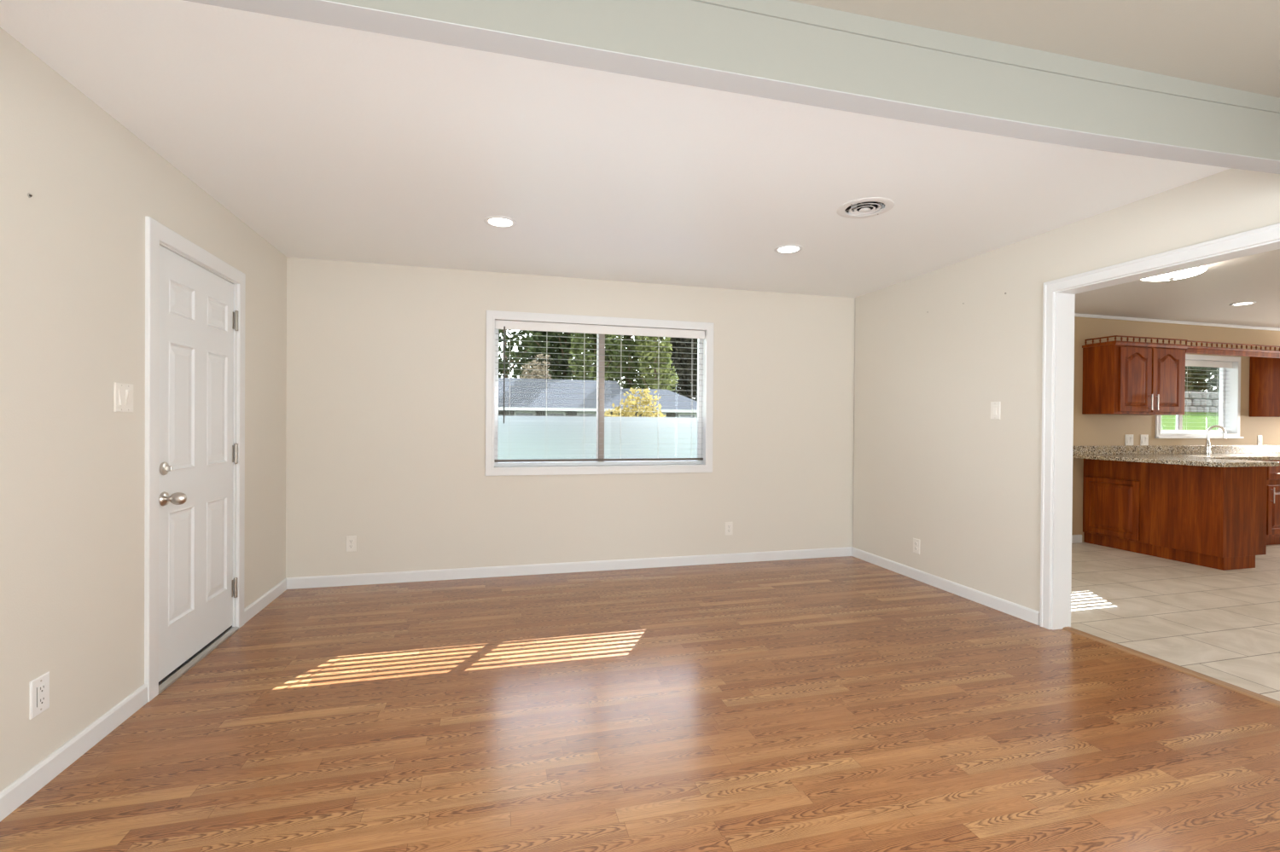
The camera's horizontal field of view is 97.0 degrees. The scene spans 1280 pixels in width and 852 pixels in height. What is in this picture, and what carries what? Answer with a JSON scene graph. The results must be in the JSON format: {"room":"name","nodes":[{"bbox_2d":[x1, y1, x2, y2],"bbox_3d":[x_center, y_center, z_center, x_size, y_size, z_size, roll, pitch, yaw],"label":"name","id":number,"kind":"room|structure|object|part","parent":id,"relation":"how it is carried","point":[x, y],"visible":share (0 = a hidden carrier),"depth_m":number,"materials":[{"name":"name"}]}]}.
{"room":"empty living room","nodes":[
{"label":"empty living room","id":0,"kind":"room"},
{"bbox_2d":[0,27,286,791],"bbox_3d":[-1.762,-0.069,0.661,0.140,2.620,7.467,0,0,-15],"label":"wall","id":1,"kind":"structure","parent":0,"point":[72,252],"depth_m":2.09,"materials":[{"name":"beige paint"}]},
{"bbox_2d":[29,671,49,720],"bbox_3d":[-2.012,0.901,1.899,0.009,0.124,0.080,0,0,-15],"label":"power outlet","id":2,"kind":"object","parent":1,"relation":"attached to","point":[39,687],"visible":1,"depth_m":1.89,"materials":[{"name":"white plastic"}]},
{"bbox_2d":[37,683,45,707],"bbox_3d":[-2.011,0.901,1.900,0.004,0.066,0.033,0,0,-15],"label":"receptacle","id":3,"kind":"object","parent":2,"relation":"attached to","point":[41,687],"depth_m":1.90,"materials":[{"name":"grey plastic"}]},
{"bbox_2d":[0,684,147,821],"bbox_3d":[-1.459,1.186,-0.226,0.013,0.082,5.579,0,0,-15],"label":"baseboard","id":4,"kind":"structure","parent":1,"relation":"attached to","point":[15,794],"depth_m":2.01,"materials":[{"name":"white paint"}]},
{"bbox_2d":[113,382,133,413],"bbox_3d":[-2.115,-0.119,2.324,0.014,0.120,0.118,0,0,-15],"label":"light switch","id":5,"kind":"object","parent":1,"relation":"attached to","point":[123,402],"visible":1,"depth_m":2.31,"materials":[{"name":"white plastic"}]},
{"bbox_3d":[-2.110,-0.119,2.301,0.004,0.069,0.035,0,0,-15],"label":"switch frame","id":6,"kind":"part","parent":5,"relation":"part of","materials":[{"name":"white plastic"}]},
{"bbox_3d":[-2.121,-0.119,2.346,0.004,0.069,0.035,0,0,-15],"label":"switch frame","id":7,"kind":"part","parent":5,"relation":"part of","materials":[{"name":"white plastic"}]},
{"bbox_2d":[144,215,245,702],"bbox_3d":[-2.311,0.141,2.939,0.225,2.125,0.987,0,0,-15],"label":"door","id":8,"kind":"structure","parent":1,"relation":"in","point":[195,300],"depth_m":2.86,"materials":[{"name":"white paint"}]},
{"bbox_3d":[-2.152,0.335,2.638,0.066,0.060,0.042,0,0,-15],"label":"knob","id":9,"kind":"part","parent":8,"relation":"part of","materials":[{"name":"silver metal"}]},
{"bbox_3d":[-2.256,0.673,2.783,0.009,0.541,0.239,0,0,-15],"label":"panel","id":10,"kind":"part","parent":8,"relation":"part of","materials":[{"name":"white paint"}]},
{"bbox_3d":[-2.251,-0.097,2.779,0.009,0.615,0.239,0,0,-15],"label":"panel","id":11,"kind":"part","parent":8,"relation":"part of","materials":[{"name":"white paint"}]},
{"bbox_3d":[-2.247,-0.617,2.776,0.009,0.165,0.239,0,0,-15],"label":"panel","id":12,"kind":"part","parent":8,"relation":"part of","materials":[{"name":"white paint"}]},
{"bbox_3d":[-2.349,0.670,3.139,0.009,0.541,0.239,0,0,-15],"label":"panel","id":13,"kind":"part","parent":8,"relation":"part of","materials":[{"name":"white paint"}]},
{"bbox_3d":[-2.343,-0.100,3.135,0.009,0.615,0.239,0,0,-15],"label":"panel","id":14,"kind":"part","parent":8,"relation":"part of","materials":[{"name":"white paint"}]},
{"bbox_3d":[-2.340,-0.620,3.132,0.009,0.165,0.239,0,0,-15],"label":"panel","id":15,"kind":"part","parent":8,"relation":"part of","materials":[{"name":"white paint"}]},
{"bbox_2d":[244,577,286,624],"bbox_3d":[-2.506,1.156,3.798,0.013,0.082,0.759,0,0,-15],"label":"baseboard","id":16,"kind":"structure","parent":1,"relation":"attached to","point":[256,607],"depth_m":3.75,"materials":[{"name":"white paint"}]},
{"bbox_2d":[0,556,1279,851],"bbox_3d":[0.596,1.295,1.222,5.001,0.120,7.347,0,0,-15],"label":"floor","id":17,"kind":"structure","parent":0,"point":[843,704],"depth_m":2.26,"materials":[{"name":"brown wood"}]},
{"bbox_2d":[1062,627,1279,708],"bbox_3d":[2.846,1.264,2.593,0.072,0.060,1.848,0,0,-15],"label":"threshold strip","id":18,"kind":"object","parent":17,"relation":"on","point":[1266,700],"visible":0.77,"depth_m":2.88,"materials":[{"name":"brown wood"}]},
{"bbox_2d":[0,0,1279,328],"bbox_3d":[3.991,-1.246,2.148,12.009,0.120,7.467,0,0,-15],"label":"ceiling","id":19,"kind":"structure","parent":0,"point":[327,142],"depth_m":2.64,"materials":[{"name":"white paint"}]},
{"bbox_2d":[483,215,516,227],"bbox_3d":[-0.835,-1.224,3.387,0.190,0.007,0.190,0,0,-15],"label":"recessed light","id":20,"kind":"object","parent":19,"relation":"in","point":[494,221],"visible":1,"depth_m":3.38,"materials":[{"name":"white paint"}]},
{"bbox_2d":[773,244,802,254],"bbox_3d":[1.016,-1.214,3.872,0.190,0.007,0.190,0,0,-15],"label":"recessed light","id":21,"kind":"object","parent":19,"relation":"in","point":[786,249],"visible":1,"depth_m":3.86,"materials":[{"name":"white paint"}]},
{"bbox_2d":[836,197,894,218],"bbox_3d":[1.245,-1.259,3.130,0.296,0.134,0.296,0,0,-15],"label":"ceiling vent","id":22,"kind":"object","parent":19,"relation":"in","point":[866,207],"visible":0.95,"depth_m":3.13,"materials":[{"name":"white metal"}]},
{"bbox_2d":[1141,266,1207,281],"bbox_3d":[3.974,-1.142,4.221,0.379,0.110,0.388,0,0,-15],"label":"ceiling fixture","id":23,"kind":"object","parent":19,"relation":"attached to","point":[1189,272],"visible":0.59,"depth_m":4.16,"materials":[{"name":"white glass"}]},
{"bbox_2d":[1229,301,1256,306],"bbox_3d":[5.820,-1.187,5.462,0.180,0.007,0.180,0,0,-15],"label":"recessed light","id":24,"kind":"object","parent":19,"relation":"in","point":[1252,302],"visible":1,"depth_m":5.46,"materials":[{"name":"white paint"}]},
{"bbox_2d":[285,257,1279,577],"bbox_3d":[3.129,-0.062,5.712,11.869,2.620,0.152,0,0,-15],"label":"wall","id":25,"kind":"structure","parent":0,"point":[386,427],"depth_m":4.61,"materials":[{"name":"beige paint"}]},
{"bbox_2d":[345,535,356,552],"bbox_3d":[-2.179,0.883,4.268,0.072,0.118,0.009,0,0,-15],"label":"power outlet","id":26,"kind":"object","parent":25,"relation":"attached to","point":[351,541],"visible":1,"depth_m":4.27,"materials":[{"name":"white plastic"}]},
{"bbox_2d":[286,546,851,589],"bbox_3d":[-0.296,1.167,4.758,4.772,0.082,0.013,0,0,-15],"label":"baseboard","id":27,"kind":"structure","parent":25,"relation":"attached to","point":[537,569],"depth_m":4.64,"materials":[{"name":"white paint"}]},
{"bbox_2d":[485,310,714,476],"bbox_3d":[-0.308,-0.263,4.806,1.934,1.319,0.149,0,0,-15],"label":"window","id":28,"kind":"structure","parent":25,"relation":"in","point":[634,430],"depth_m":4.82,"materials":[{"name":"white paint"}]},
{"bbox_2d":[494,320,704,462],"bbox_3d":[-0.303,-0.281,4.787,1.794,1.145,0.059,0,0,-15],"label":"window blind","id":29,"kind":"object","parent":28,"relation":"attached to","point":[511,325],"visible":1,"depth_m":4.76,"materials":[{"name":"white plastic"}]},
{"bbox_3d":[-1.061,-0.271,4.602,0.002,1.095,0.027,0,0,-15],"label":"ladder cord","id":30,"kind":"part","parent":29,"relation":"part of","materials":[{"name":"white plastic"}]},
{"bbox_3d":[-0.772,-0.269,4.677,0.002,1.095,0.027,0,0,-15],"label":"ladder cord","id":31,"kind":"part","parent":29,"relation":"part of","materials":[{"name":"white fabric"}]},
{"bbox_3d":[-0.469,-0.267,4.756,0.002,1.095,0.027,0,0,-15],"label":"ladder cord","id":32,"kind":"part","parent":29,"relation":"part of","materials":[{"name":"white fabric"}]},
{"bbox_3d":[-0.310,0.281,4.802,1.790,0.020,0.028,0,0,-15],"label":"rail","id":33,"kind":"part","parent":29,"relation":"part of","materials":[{"name":"white plastic"}]},
{"bbox_3d":[-0.164,-0.266,4.836,0.002,1.095,0.027,0,0,-15],"label":"ladder cord","id":34,"kind":"part","parent":29,"relation":"part of","materials":[{"name":"white fabric"}]},
{"bbox_3d":[0.161,-0.264,4.920,0.002,1.095,0.027,0,0,-15],"label":"ladder cord","id":35,"kind":"part","parent":29,"relation":"part of","materials":[{"name":"white fabric"}]},
{"bbox_3d":[0.459,-0.262,4.997,0.002,1.095,0.027,0,0,-15],"label":"ladder cord","id":36,"kind":"part","parent":29,"relation":"part of","materials":[{"name":"white fabric"}]},
{"bbox_2d":[724,522,733,535],"bbox_3d":[0.792,0.908,5.041,0.072,0.118,0.009,0,0,-15],"label":"power outlet","id":37,"kind":"object","parent":25,"relation":"attached to","point":[729,526],"visible":1,"depth_m":5.04,"materials":[{"name":"white plastic"}]},
{"bbox_2d":[1071,535,1082,543],"bbox_3d":[3.437,1.189,5.716,2.657,0.082,0.013,0,0,-15],"label":"baseboard","id":38,"kind":"structure","parent":25,"relation":"attached to","point":[1075,538],"depth_m":6.03,"materials":[{"name":"white paint"}]},
{"bbox_2d":[1124,434,1133,445],"bbox_3d":[5.377,0.145,6.212,0.118,0.120,0.014,0,0,-15],"label":"light switch","id":39,"kind":"object","parent":25,"relation":"attached to","point":[1128,438],"visible":1,"depth_m":6.21,"materials":[{"name":"white plastic"}]},
{"bbox_2d":[1082,335,1188,415],"bbox_3d":[5.252,-0.527,5.989,1.013,0.794,0.372,0,0,-15],"label":"upper cabinet","id":40,"kind":"object","parent":25,"relation":"attached to","point":[1131,378],"visible":1,"depth_m":5.85,"materials":[{"name":"brown wood"}]},
{"bbox_3d":[5.075,-0.484,5.796,0.425,0.658,0.019,0,0,-15],"label":"door","id":41,"kind":"part","parent":40,"relation":"part of","materials":[{"name":"brown wood"}]},
{"bbox_3d":[5.076,-0.488,5.793,0.285,0.525,0.012,0,0,-15],"label":"raised panel","id":42,"kind":"part","parent":40,"relation":"part of","materials":[{"name":"brown wood"}]},
{"bbox_3d":[5.250,-0.843,6.002,1.010,0.039,0.341,0,0,-15],"label":"crown moulding","id":43,"kind":"part","parent":40,"relation":"part of","materials":[{"name":"brown wood"}]},
{"bbox_3d":[5.255,-0.893,5.995,1.010,0.062,0.316,0,0,-15],"label":"gallery rail","id":44,"kind":"part","parent":40,"relation":"part of","materials":[{"name":"brown wood"}]},
{"bbox_3d":[5.255,-0.254,5.818,0.011,0.164,0.034,0,0,-15],"label":"handle","id":45,"kind":"part","parent":40,"relation":"part of","materials":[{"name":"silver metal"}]},
{"bbox_3d":[5.336,-0.254,5.839,0.011,0.164,0.034,0,0,-15],"label":"handle","id":46,"kind":"part","parent":40,"relation":"part of","materials":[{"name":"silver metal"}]},
{"bbox_3d":[5.507,-0.485,5.904,0.285,0.525,0.012,0,0,-15],"label":"raised panel","id":47,"kind":"part","parent":40,"relation":"part of","materials":[{"name":"brown wood"}]},
{"bbox_3d":[5.506,-0.482,5.908,0.425,0.658,0.019,0,0,-15],"label":"door","id":48,"kind":"part","parent":40,"relation":"part of","materials":[{"name":"brown wood"}]},
{"bbox_2d":[1140,435,1148,445],"bbox_3d":[5.592,0.147,6.268,0.118,0.120,0.014,0,0,-15],"label":"light switch","id":49,"kind":"object","parent":25,"relation":"attached to","point":[1143,439],"visible":1,"depth_m":6.27,"materials":[{"name":"white plastic"}]},
{"bbox_2d":[1072,445,1279,454],"bbox_3d":[6.337,0.258,6.459,3.580,0.092,0.020,0,0,-15],"label":"backsplash","id":50,"kind":"structure","parent":25,"relation":"attached to","point":[1120,449],"depth_m":6.34,"materials":[{"name":"stone"}]},
{"bbox_2d":[1074,313,1279,331],"bbox_3d":[5.536,-1.181,6.239,6.957,0.032,0.022,0,0,-15],"label":"trim","id":51,"kind":"structure","parent":25,"relation":"attached to","point":[1075,314],"depth_m":6.35,"materials":[{"name":"white paint"}]},
{"bbox_2d":[1155,354,1244,438],"bbox_3d":[6.383,-0.345,6.526,1.349,0.955,0.185,0,0,-15],"label":"window","id":52,"kind":"structure","parent":25,"relation":"in","point":[1232,409],"depth_m":6.62,"materials":[{"name":"white paint"}]},
{"bbox_3d":[6.364,-0.346,6.596,1.217,0.847,0.040,0,0,-15],"label":"frame","id":53,"kind":"part","parent":52,"relation":"part of","materials":[{"name":"white plastic"}]},
{"bbox_2d":[1160,360,1232,431],"bbox_3d":[6.380,-0.355,6.534,1.209,0.824,0.048,0,0,-15],"label":"window blind","id":54,"kind":"object","parent":52,"relation":"attached to","point":[1188,363],"visible":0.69,"depth_m":6.57,"materials":[{"name":"white plastic"}]},
{"bbox_3d":[6.285,-0.340,6.516,0.002,0.774,0.027,0,0,-15],"label":"ladder cord","id":55,"kind":"part","parent":54,"relation":"part of","materials":[{"name":"white fabric"}]},
{"bbox_3d":[6.376,0.047,6.542,1.205,0.020,0.028,0,0,-15],"label":"rail","id":56,"kind":"part","parent":54,"relation":"part of","materials":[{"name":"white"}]},
{"bbox_3d":[6.798,-0.337,6.649,0.002,0.774,0.027,0,0,-15],"label":"ladder cord","id":57,"kind":"part","parent":54,"relation":"part of","materials":[{"name":"white fabric"}]},
{"bbox_3d":[6.399,0.123,6.454,1.349,0.020,0.031,0,0,-15],"label":"sill","id":58,"kind":"part","parent":52,"relation":"part of","materials":[{"name":"white paint"}]},
{"bbox_2d":[1257,435,1262,445],"bbox_3d":[7.384,0.161,6.734,0.072,0.120,0.014,0,0,-15],"label":"light switch","id":59,"kind":"object","parent":25,"relation":"attached to","point":[1259,437],"visible":1,"depth_m":6.73,"materials":[{"name":"white plastic"}]},
{"bbox_2d":[1249,356,1279,417],"bbox_3d":[7.684,-0.511,6.622,0.918,0.790,0.372,0,0,-15],"label":"upper cabinet","id":60,"kind":"object","parent":25,"relation":"attached to","point":[1264,372],"visible":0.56,"depth_m":6.56,"materials":[{"name":"brown wood"}]},
{"bbox_2d":[1185,340,1279,358],"bbox_3d":[6.529,-0.844,6.185,1.555,0.132,0.036,0,0,-15],"label":"window valance","id":61,"kind":"object","parent":60,"relation":"attached to","point":[1193,350],"visible":1,"depth_m":6.16,"materials":[{"name":"brown wood"}]},
{"bbox_3d":[6.526,-0.879,6.186,1.543,0.062,0.022,0,0,-15],"label":"gallery rail","id":62,"kind":"part","parent":61,"relation":"part of","materials":[{"name":"brown wood"}]},
{"bbox_3d":[6.529,-0.836,6.185,1.553,0.023,0.036,0,0,-15],"label":"moulding","id":63,"kind":"part","parent":61,"relation":"part of","materials":[{"name":"brown wood"}]},
{"bbox_2d":[788,0,1279,98],"bbox_3d":[1.029,-1.235,-0.429,4.979,0.196,4.250,0,0,-15],"label":"ceiling","id":64,"kind":"structure","parent":0,"point":[1229,43],"depth_m":1.70,"materials":[{"name":"beige paint"}]},
{"bbox_2d":[183,0,1279,174],"bbox_3d":[0.524,-1.167,1.656,4.772,0.402,0.091,0,0,-15],"label":"ceiling beam","id":65,"kind":"structure","parent":64,"relation":"attached to","point":[786,50],"depth_m":1.65,"materials":[{"name":"grey paint"}]},
{"bbox_2d":[853,168,1279,611],"bbox_3d":[3.009,-0.041,1.823,0.136,2.620,7.315,0,0,-15],"label":"wall","id":66,"kind":"structure","parent":0,"point":[932,466],"depth_m":3.98,"materials":[{"name":"beige paint"}]},
{"bbox_2d":[913,538,919,554],"bbox_3d":[2.220,0.960,4.547,0.009,0.118,0.072,0,0,-15],"label":"power outlet","id":67,"kind":"object","parent":66,"relation":"attached to","point":[916,542],"visible":1,"depth_m":4.54,"materials":[{"name":"white plastic"}]},
{"bbox_2d":[851,546,1039,625],"bbox_3d":[2.244,1.187,4.441,0.013,0.082,1.905,0,0,-15],"label":"baseboard","id":68,"kind":"structure","parent":66,"relation":"attached to","point":[1027,614],"depth_m":4.15,"materials":[{"name":"white paint"}]},
{"bbox_2d":[990,401,1000,419],"bbox_3d":[2.408,-0.110,3.839,0.014,0.120,0.072,0,0,-15],"label":"light switch","id":69,"kind":"object","parent":66,"relation":"attached to","point":[995,406],"visible":1,"depth_m":3.83,"materials":[{"name":"white plastic"}]},
{"bbox_2d":[1039,222,1279,629],"bbox_3d":[2.814,0.180,2.576,0.182,2.125,1.953,0,0,-15],"label":"cased opening","id":70,"kind":"structure","parent":66,"relation":"attached to","point":[1059,294],"depth_m":3.44,"materials":[{"name":"white paint"}]},
{"bbox_3d":[2.892,0.181,2.597,0.021,2.125,1.953,0,0,-15],"label":"casing","id":71,"kind":"part","parent":70,"relation":"part of","materials":[{"name":"white paint"}]},
{"bbox_2d":[1070,542,1279,701],"bbox_3d":[6.433,1.329,2.730,6.960,0.120,7.327,0,0,-15],"label":"floor","id":72,"kind":"structure","parent":0,"point":[1219,625],"depth_m":3.83,"materials":[{"name":"beige tile"}]},
{"bbox_2d":[1082,459,1267,570],"bbox_3d":[5.148,0.791,5.541,0.567,0.904,1.206,0,0,-15],"label":"base cabinet","id":73,"kind":"object","parent":72,"relation":"on","point":[1212,517],"visible":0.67,"depth_m":5.21,"materials":[{"name":"brown wood"}]},
{"bbox_3d":[4.806,0.818,5.772,0.022,0.580,0.518,0,0,-15],"label":"raised panel","id":74,"kind":"part","parent":73,"relation":"part of","materials":[{"name":"brown wood"}]},
{"bbox_2d":[1072,445,1279,467],"bbox_3d":[6.476,0.282,5.845,3.620,0.130,1.280,0,0,-15],"label":"countertop","id":75,"kind":"structure","parent":73,"relation":"on","point":[1221,456],"depth_m":6.03,"materials":[{"name":"beige stone"}]},
{"bbox_2d":[1203,424,1226,453],"bbox_3d":[6.477,0.143,6.366,0.221,0.325,0.067,0,0,8],"label":"kitchen faucet","id":76,"kind":"object","parent":75,"relation":"on","point":[1207,446],"visible":1,"depth_m":6.36,"materials":[{"name":"silver metal"}]},
{"bbox_3d":[6.488,0.073,6.366,0.200,0.185,0.032,0,0,5],"label":"spout","id":77,"kind":"part","parent":76,"relation":"part of","materials":[{"name":"silver metal"}]},
{"bbox_2d":[1264,459,1279,545],"bbox_3d":[6.715,0.799,6.235,0.575,0.904,0.651,0,0,-15],"label":"base cabinet","id":78,"kind":"object","parent":72,"relation":"on","point":[1273,473],"visible":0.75,"depth_m":5.91,"materials":[{"name":"brown wood"}]},
{"bbox_3d":[6.575,0.712,5.879,0.011,0.164,0.034,0,0,-15],"label":"handle","id":79,"kind":"part","parent":78,"relation":"part of","materials":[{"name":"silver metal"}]},
{"bbox_3d":[6.786,0.871,5.961,0.515,0.515,0.019,0,0,-15],"label":"door","id":80,"kind":"part","parent":78,"relation":"part of","materials":[{"name":"brown wood"}]},
{"bbox_3d":[6.789,0.476,5.959,0.515,0.155,0.019,0,0,-15],"label":"drawer","id":81,"kind":"part","parent":78,"relation":"part of","materials":[{"name":"brown wood"}]},
{"bbox_3d":[6.787,0.871,5.958,0.375,0.375,0.012,0,0,-15],"label":"raised panel","id":82,"kind":"part","parent":78,"relation":"part of","materials":[{"name":"brown wood"}]},
{"label":"outside","id":83,"kind":"structure","parent":0,"visible":0},
{"bbox_3d":[5.962,1.248,76.383,170.000,0.200,135.173,0,0,-15],"label":"ground","id":84,"kind":"structure","parent":83,"visible":0},
{"bbox_2d":[498,329,540,378],"bbox_3d":[-12.883,-7.558,50.904,8.035,17.475,7.221,0,0,-15],"label":"leafy tree","id":85,"kind":"object","parent":84,"relation":"on","point":[522,352],"visible":0.19,"depth_m":51.09,"materials":[{"name":"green plant"}]},
{"bbox_2d":[518,354,552,379],"bbox_3d":[-8.554,-2.314,45.153,3.928,7.119,3.924,0,0,-15],"label":"leafy tree","id":86,"kind":"object","parent":84,"relation":"on","point":[542,370],"visible":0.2,"depth_m":45.21,"materials":[{"name":"brown plant"}]},
{"bbox_2d":[512,331,593,379],"bbox_3d":[-9.403,-10.148,63.863,11.350,23.205,11.091,0,0,-15],"label":"leafy tree","id":87,"kind":"object","parent":84,"relation":"on","point":[560,364],"visible":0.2,"depth_m":60.71,"materials":[{"name":"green plant"}]},
{"bbox_2d":[568,332,625,382],"bbox_3d":[-3.230,-6.772,48.867,5.964,16.124,6.872,0,0,-15],"label":"leafy tree","id":88,"kind":"object","parent":84,"relation":"on","point":[589,355],"visible":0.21,"depth_m":47.55,"materials":[{"name":"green plant"}]},
{"bbox_2d":[498,378,697,418],"bbox_3d":[-6.479,-0.938,37.650,21.400,4.470,9.850,0,0,-15],"label":"house","id":89,"kind":"structure","parent":84,"relation":"on","point":[517,395],"depth_m":35.20,"materials":[{"name":"grey"}]},
{"bbox_3d":[-6.796,-0.261,33.334,1.020,1.100,0.025,0,0,-15],"label":"pane","id":90,"kind":"part","parent":89,"relation":"part of","materials":[{"name":"grey"}]},
{"bbox_3d":[-5.054,-0.251,33.787,1.020,1.100,0.025,0,0,-15],"label":"pane","id":91,"kind":"part","parent":89,"relation":"part of","materials":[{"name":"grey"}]},
{"bbox_3d":[-3.216,-0.240,34.265,1.020,1.100,0.025,0,0,-15],"label":"pane","id":92,"kind":"part","parent":89,"relation":"part of","materials":[{"name":"grey"}]},
{"bbox_3d":[2.978,-0.204,35.876,1.020,1.100,0.025,0,0,-15],"label":"pane","id":93,"kind":"part","parent":89,"relation":"part of","materials":[{"name":"grey"}]},
{"bbox_2d":[604,387,665,417],"bbox_3d":[-0.135,0.237,14.470,2.269,2.495,1.920,0,0,-36],"label":"bush","id":94,"kind":"object","parent":84,"relation":"on","point":[625,411],"visible":0.12,"depth_m":14.22,"materials":[{"name":"yellow plant"}]},
{"bbox_2d":[614,334,661,389],"bbox_3d":[-1.214,-8.801,57.501,7.769,20.148,5.942,0,0,-15],"label":"leafy tree","id":95,"kind":"object","parent":84,"relation":"on","point":[629,372],"visible":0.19,"depth_m":56.52,"materials":[{"name":"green plant"}]},
{"bbox_2d":[634,336,679,393],"bbox_3d":[1.543,-7.026,48.145,3.753,16.649,3.810,0,0,12],"label":"leafy tree","id":96,"kind":"object","parent":84,"relation":"on","point":[666,385],"visible":0.38,"depth_m":47.47,"materials":[{"name":"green plant"}]},
{"bbox_2d":[648,337,697,401],"bbox_3d":[5.317,-10.220,65.294,10.111,24.770,11.242,0,0,-15],"label":"leafy tree","id":97,"kind":"object","parent":84,"relation":"on","point":[685,391],"visible":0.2,"depth_m":62.52,"materials":[{"name":"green plant"}]},
{"bbox_2d":[1185,366,1219,392],"bbox_3d":[32.311,-2.936,33.319,4.466,9.095,5.625,1,0,36],"label":"leafy tree","id":98,"kind":"object","parent":84,"relation":"on","point":[1193,380],"visible":0.16,"depth_m":32.36,"materials":[{"name":"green plant"}]},
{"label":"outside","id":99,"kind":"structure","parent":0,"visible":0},
{"bbox_2d":[1160,412,1218,430],"bbox_3d":[23.787,0.237,23.752,22.000,2.720,14.000,0,0,-15],"label":"lawn","id":100,"kind":"structure","parent":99,"point":[1208,419],"depth_m":23.00,"materials":[{"name":"green plant"}]},
{"bbox_2d":[1184,391,1218,413],"bbox_3d":[23.169,-1.173,26.500,18.170,1.060,0.750,0,0,-15],"label":"stone wall","id":101,"kind":"structure","parent":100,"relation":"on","point":[1196,399],"depth_m":27.14,"materials":[{"name":"grey stone"}]}
]}

